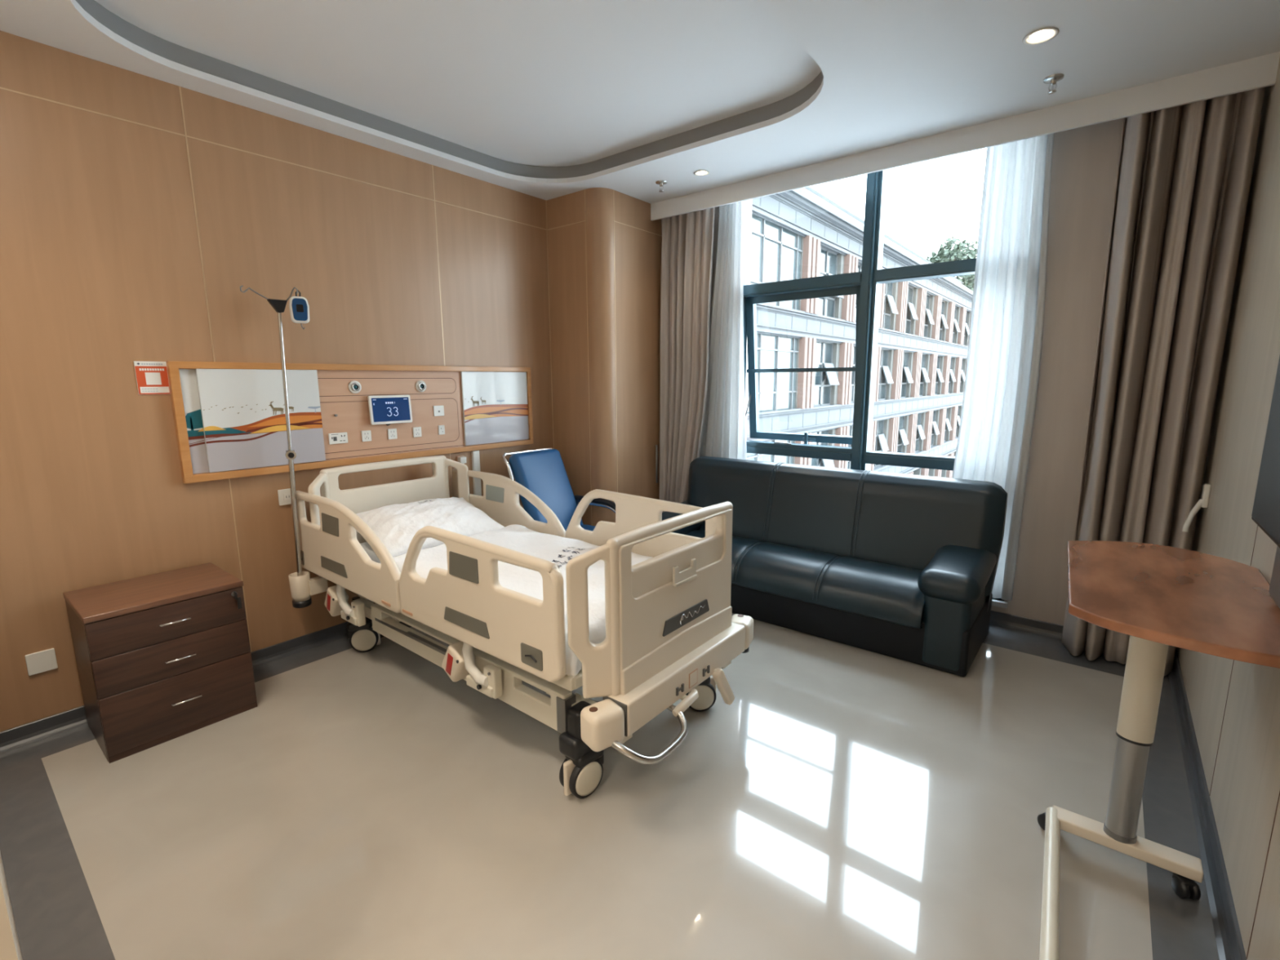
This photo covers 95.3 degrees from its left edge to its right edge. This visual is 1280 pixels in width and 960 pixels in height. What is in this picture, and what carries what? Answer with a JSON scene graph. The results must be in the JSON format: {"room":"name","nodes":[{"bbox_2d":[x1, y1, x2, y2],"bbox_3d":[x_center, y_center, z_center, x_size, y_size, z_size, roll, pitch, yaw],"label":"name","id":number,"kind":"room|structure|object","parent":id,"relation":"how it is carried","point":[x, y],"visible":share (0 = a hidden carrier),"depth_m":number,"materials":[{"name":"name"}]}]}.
{"room":"hospital room","nodes":[
{"label":"hospital room","id":0,"kind":"room"},
{"bbox_2d":[0,852,22,959],"bbox_3d":[-1.283,-0.151,0.929,3.980,3.000,0.120,7,12,38],"label":"wall","id":1,"kind":"structure","parent":0,"point":[10,948],"depth_m":0.81,"materials":[{"name":"beige laminate"}]},
{"bbox_2d":[0,31,554,732],"bbox_3d":[-2.502,-0.408,2.471,0.122,3.000,5.633,7,12,38],"label":"wall","id":2,"kind":"structure","parent":0,"point":[136,210],"depth_m":2.73,"materials":[{"name":"beige laminate"}]},
{"bbox_2d":[24,648,57,675],"bbox_3d":[-2.557,0.777,2.491,0.010,0.092,0.089,7,12,38],"label":"wall plate","id":3,"kind":"object","parent":2,"relation":"attached to","point":[45,660],"visible":1,"depth_m":2.49,"materials":[{"name":"white plastic"}]},
{"bbox_2d":[133,360,170,395],"bbox_3d":[-2.245,-0.470,2.685,0.006,0.150,0.116,7,12,38],"label":"wall sign","id":4,"kind":"object","parent":2,"relation":"attached to","point":[152,377],"visible":1,"depth_m":2.68,"materials":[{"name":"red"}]},
{"bbox_2d":[0,621,348,753],"bbox_3d":[-1.684,0.878,3.592,0.034,0.077,3.233,7,12,38],"label":"baseboard","id":5,"kind":"structure","parent":2,"relation":"attached to","point":[35,731],"depth_m":2.60,"materials":[{"name":"grey"}]},
{"bbox_2d":[277,488,291,505],"bbox_3d":[-1.923,0.091,3.178,0.014,0.086,0.086,7,12,38],"label":"wall socket","id":6,"kind":"object","parent":2,"relation":"attached to","point":[284,495],"visible":0.59,"depth_m":3.16,"materials":[{"name":"white plastic"}]},
{"bbox_2d":[165,360,533,484],"bbox_3d":[-1.514,-0.415,3.594,0.036,0.577,2.181,7,12,38],"label":"bed head panel","id":7,"kind":"object","parent":2,"relation":"attached to","point":[229,418],"visible":0.99,"depth_m":3.30,"materials":[{"name":"brown wood"}]},
{"bbox_2d":[185,408,208,474],"bbox_3d":[-2.129,-0.199,2.863,0.001,0.325,0.154,7,12,38],"label":"picture","id":8,"kind":"object","parent":7,"relation":"attached to","point":[193,417],"depth_m":2.83,"materials":[{"name":"multicoloured"}]},
{"bbox_2d":[203,401,325,472],"bbox_3d":[-1.946,-0.240,3.052,0.001,0.338,0.548,7,12,38],"label":"picture","id":9,"kind":"object","parent":7,"relation":"attached to","point":[240,436],"depth_m":3.02,"materials":[{"name":"multicoloured"}]},
{"bbox_2d":[348,380,361,393],"bbox_3d":[-1.660,-0.541,3.397,0.012,0.074,0.074,7,12,38],"label":"outlet","id":10,"kind":"object","parent":7,"relation":"attached to","point":[354,386],"depth_m":3.39,"materials":[{"name":"silver metal"}]},
{"bbox_2d":[367,395,412,426],"bbox_3d":[-1.525,-0.424,3.562,0.040,0.184,0.264,7,12,38],"label":"tablet","id":11,"kind":"object","parent":7,"relation":"attached to","point":[387,410],"visible":1,"depth_m":3.54,"materials":[{"name":"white plastic"}]},
{"bbox_2d":[415,380,426,391],"bbox_3d":[-1.397,-0.598,3.721,0.012,0.074,0.074,7,12,38],"label":"outlet","id":12,"kind":"object","parent":7,"relation":"attached to","point":[420,385],"depth_m":3.71,"materials":[{"name":"silver metal"}]},
{"bbox_2d":[463,395,528,445],"bbox_3d":[-1.023,-0.440,4.202,0.001,0.336,0.562,7,12,38],"label":"picture","id":13,"kind":"object","parent":7,"relation":"attached to","point":[488,420],"depth_m":4.19,"materials":[{"name":"multicoloured"}]},
{"bbox_2d":[457,456,466,463],"bbox_3d":[-1.212,0.133,4.035,0.054,0.590,0.048,7,12,38],"label":"plug","id":14,"kind":"object","parent":2,"relation":"attached to","point":[462,460],"visible":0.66,"depth_m":3.98,"materials":[{"name":"white plastic"}]},
{"bbox_2d":[471,450,481,496],"bbox_3d":[-1.152,0.237,4.167,0.024,0.899,0.051,7,12,38],"label":"cable trunking","id":15,"kind":"object","parent":2,"relation":"attached to","point":[475,454],"visible":0.32,"depth_m":4.11,"materials":[{"name":"white plastic"}]},
{"bbox_2d":[546,187,662,526],"bbox_3d":[-0.192,-0.833,4.874,0.671,3.000,1.069,7,12,38],"label":"column","id":16,"kind":"structure","parent":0,"point":[605,246],"depth_m":4.42,"materials":[{"name":"beige laminate"}]},
{"bbox_2d":[0,613,1219,959],"bbox_3d":[-0.561,1.254,1.942,4.100,0.120,6.800,7,12,38],"label":"floor","id":17,"kind":"structure","parent":0,"point":[846,802],"depth_m":2.00,"materials":[{"name":"beige tile"}]},
{"bbox_2d":[62,562,257,763],"bbox_3d":[-2.123,0.774,2.611,0.466,0.618,0.533,7,12,38],"label":"chest","id":18,"kind":"object","parent":17,"relation":"on","point":[162,657],"visible":1,"depth_m":2.46,"materials":[{"name":"brown wood"}]},
{"bbox_2d":[233,591,242,608],"bbox_3d":[-1.800,0.539,2.611,0.026,0.083,0.025,7,12,38],"label":"key","id":19,"kind":"object","parent":18,"relation":"in","point":[238,599],"visible":1,"depth_m":2.62,"materials":[{"name":"black plastic"}]},
{"bbox_2d":[291,455,753,798],"bbox_3d":[-0.645,0.506,2.894,2.398,1.034,1.057,7,12,38],"label":"hospital bed","id":20,"kind":"object","parent":17,"relation":"on","point":[671,627],"visible":0.96,"depth_m":2.27,"materials":[{"name":"beige plastic"}]},
{"bbox_2d":[240,285,328,608],"bbox_3d":[-1.839,-0.143,3.042,0.244,1.676,0.100,-6,11,-30],"label":"pole","id":21,"kind":"object","parent":20,"relation":"attached to","point":[302,586],"visible":1,"depth_m":3.10,"materials":[{"name":"silver metal"}]},
{"bbox_2d":[288,290,309,329],"bbox_3d":[-1.739,-0.870,2.978,0.088,0.197,0.038,-8,12,-37],"label":"monitor","id":22,"kind":"object","parent":21,"relation":"hanging from","point":[299,307],"visible":1,"depth_m":2.96,"materials":[{"name":"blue plastic"}]},
{"bbox_2d":[288,571,328,602],"bbox_3d":[-1.819,0.573,3.188,0.100,0.145,0.170,7,12,38],"label":"socket","id":23,"kind":"object","parent":21,"relation":"attached to","point":[302,586],"depth_m":3.14,"materials":[{"name":"beige plastic"}]},
{"bbox_2d":[360,542,380,562],"bbox_3d":[-0.712,0.467,2.942,1.890,0.112,0.850,7,12,38],"label":"mattress","id":24,"kind":"object","parent":20,"relation":"on","point":[366,547],"visible":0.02,"depth_m":3.13,"materials":[{"name":"white fabric"}]},
{"bbox_2d":[355,497,504,556],"bbox_3d":[-1.218,0.238,3.334,0.555,0.205,0.770,9,13,43],"label":"pillow","id":25,"kind":"object","parent":24,"relation":"on","point":[396,525],"visible":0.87,"depth_m":3.23,"materials":[{"name":"white fabric"}]},
{"bbox_2d":[377,524,653,675],"bbox_3d":[-0.478,0.463,2.750,1.362,0.190,0.928,7,12,38],"label":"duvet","id":26,"kind":"object","parent":24,"relation":"on","point":[560,550],"visible":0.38,"depth_m":2.71,"materials":[{"name":"white fabric"}]},
{"bbox_2d":[502,446,615,531],"bbox_3d":[-0.529,0.308,4.138,0.893,1.002,0.544,7,12,38],"label":"chair","id":27,"kind":"object","parent":17,"relation":"on","point":[542,471],"visible":0.3,"depth_m":4.16,"materials":[{"name":"blue plastic"}]},
{"bbox_2d":[662,456,1007,676],"bbox_3d":[1.051,0.396,3.766,2.142,0.932,0.768,7,12,38],"label":"leather sofa","id":28,"kind":"object","parent":17,"relation":"on","point":[903,566],"visible":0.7,"depth_m":3.43,"materials":[{"name":"black leather"}]},
{"bbox_2d":[685,529,924,629],"bbox_3d":[0.946,0.559,3.683,1.650,0.215,0.452,7,12,38],"label":"seat cushion","id":29,"kind":"object","parent":28,"relation":"on","point":[882,588],"depth_m":3.42,"materials":[{"name":"black leather"}]},
{"bbox_2d":[1037,540,1279,959],"bbox_3d":[1.402,0.757,1.635,0.462,0.939,1.130,7,12,38],"label":"table","id":30,"kind":"object","parent":17,"relation":"on","point":[1158,596],"visible":1,"depth_m":1.67,"materials":[{"name":"brown wood"}]},
{"bbox_2d":[0,0,1279,204],"bbox_3d":[-0.602,-1.699,1.455,4.080,0.200,6.800,7,12,38],"label":"ceiling","id":31,"kind":"structure","parent":0,"point":[545,100],"depth_m":2.61,"materials":[{"name":"white paint"}]},
{"bbox_2d":[655,180,666,192],"bbox_3d":[0.146,-2.006,3.990,0.080,0.059,0.080,7,12,38],"label":"sprinkler","id":32,"kind":"object","parent":31,"relation":"attached to","point":[660,183],"visible":1,"depth_m":3.98,"materials":[{"name":"silver metal"}]},
{"bbox_2d":[659,207,714,512],"bbox_3d":[0.359,-0.761,4.614,0.484,2.860,0.115,7,12,38],"label":"drape","id":33,"kind":"object","parent":31,"relation":"hanging from","point":[687,239],"visible":0.74,"depth_m":4.54,"materials":[{"name":"beige fabric"}]},
{"bbox_2d":[693,169,710,176],"bbox_3d":[0.404,-2.008,3.802,0.104,0.018,0.104,7,12,38],"label":"recessed light","id":34,"kind":"object","parent":31,"relation":"in","point":[702,171],"visible":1,"depth_m":3.80,"materials":[{"name":"white plastic"}]},
{"bbox_2d":[699,200,746,459],"bbox_3d":[0.623,-0.829,4.522,0.508,2.700,0.050,7,12,38],"label":"sheer curtain","id":35,"kind":"object","parent":31,"relation":"hanging from","point":[724,431],"visible":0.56,"depth_m":4.44,"materials":[{"name":"white fabric"}]},
{"bbox_2d":[951,133,1053,600],"bbox_3d":[2.067,-0.637,3.383,0.419,2.710,0.067,7,12,38],"label":"sheer curtain","id":36,"kind":"object","parent":31,"relation":"hanging from","point":[1004,352],"visible":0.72,"depth_m":3.31,"materials":[{"name":"white fabric"}]},
{"bbox_2d":[1022,27,1058,44],"bbox_3d":[1.582,-1.758,2.301,0.120,0.018,0.120,7,12,38],"label":"recessed light","id":37,"kind":"object","parent":31,"relation":"in","point":[1042,33],"visible":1,"depth_m":2.31,"materials":[{"name":"white"}]},
{"bbox_2d":[1043,73,1064,93],"bbox_3d":[1.866,-1.784,2.635,0.080,0.059,0.080,7,12,38],"label":"sprinkler","id":38,"kind":"object","parent":31,"relation":"attached to","point":[1052,79],"visible":1,"depth_m":2.62,"materials":[{"name":"silver metal"}]},
{"bbox_2d":[1061,86,1266,675],"bbox_3d":[2.540,-0.468,2.900,0.481,2.885,0.279,7,12,38],"label":"drape","id":39,"kind":"object","parent":31,"relation":"hanging from","point":[1184,171],"visible":0.77,"depth_m":2.81,"materials":[{"name":"beige fabric"}]},
{"bbox_2d":[709,87,1266,648],"bbox_3d":[1.622,-0.689,3.968,3.310,3.000,0.230,7,12,38],"label":"wall","id":40,"kind":"structure","parent":0,"point":[1085,159],"depth_m":3.23,"materials":[{"name":"beige laminate"}]},
{"bbox_2d":[743,169,1004,600],"bbox_3d":[1.544,-0.732,4.013,1.923,2.770,0.297,8,13,41],"label":"window","id":41,"kind":"structure","parent":40,"relation":"in","point":[865,284],"depth_m":3.96,"materials":[{"name":"black metal"}]},
{"bbox_2d":[991,599,1008,608],"bbox_3d":[1.492,0.659,4.187,1.970,0.030,0.100,7,12,38],"label":"trim","id":42,"kind":"structure","parent":40,"relation":"attached to","point":[999,603],"depth_m":3.57,"materials":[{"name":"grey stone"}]},
{"bbox_2d":[989,610,1063,639],"bbox_3d":[1.548,0.770,4.113,3.310,0.077,0.034,7,12,38],"label":"baseboard","id":43,"kind":"structure","parent":40,"relation":"attached to","point":[999,619],"depth_m":3.50,"materials":[{"name":"grey"}]},
{"bbox_2d":[1176,57,1279,959],"bbox_3d":[0.967,-0.085,0.462,0.121,3.000,6.800,7,12,38],"label":"wall","id":44,"kind":"structure","parent":0,"point":[1234,705],"depth_m":2.03,"materials":[{"name":"beige laminate"}]},
{"bbox_2d":[650,51,1279,221],"bbox_3d":[1.379,-1.946,3.455,3.310,0.230,0.018,7,12,38],"label":"trim","id":45,"kind":"structure","parent":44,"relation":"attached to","point":[1260,72],"depth_m":3.03,"materials":[{"name":"white paint"}]},
{"bbox_2d":[1182,484,1211,532],"bbox_3d":[2.627,0.135,2.745,0.095,0.232,0.043,0,10,0],"label":"curtain hook","id":46,"kind":"object","parent":44,"relation":"attached to","point":[1203,502],"visible":1,"depth_m":2.74,"materials":[{"name":"white plastic"}]},
{"bbox_2d":[1168,648,1246,959],"bbox_3d":[0.812,1.371,0.629,0.034,0.077,6.470,7,12,38],"label":"baseboard","id":47,"kind":"structure","parent":44,"relation":"attached to","point":[1229,944],"depth_m":1.89,"materials":[{"name":"grey"}]},
{"bbox_2d":[1251,355,1279,547],"bbox_3d":[1.295,-0.153,1.029,0.082,0.690,1.140,7,12,38],"label":"television","id":48,"kind":"object","parent":44,"relation":"attached to","point":[1266,506],"visible":1,"depth_m":1.43,"materials":[{"name":"black"}]},
{"bbox_2d":[1268,546,1279,608],"bbox_3d":[1.421,0.253,1.219,0.037,0.163,0.640,7,12,38],"label":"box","id":49,"kind":"object","parent":44,"relation":"attached to","point":[1274,588],"visible":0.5,"depth_m":1.45,"materials":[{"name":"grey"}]},
{"label":"outside","id":50,"kind":"structure","parent":0,"visible":0},
{"bbox_3d":[31.967,4.018,38.545,70.000,0.300,89.400,7,12,38],"label":"ground","id":51,"kind":"structure","parent":50,"visible":0},
{"bbox_2d":[746,186,973,478],"bbox_3d":[7.131,-3.753,31.633,12.420,17.640,43.000,7,12,38],"label":"office building","id":52,"kind":"structure","parent":51,"relation":"on","point":[924,324],"depth_m":23.07,"materials":[{"name":"grey"}]},
{"bbox_2d":[925,235,977,291],"bbox_3d":[27.374,-9.944,52.404,5.826,22.604,5.590,7,12,38],"label":"tree","id":53,"kind":"object","parent":51,"relation":"on","point":[949,254],"visible":0.27,"depth_m":49.71,"materials":[{"name":"green plant"}]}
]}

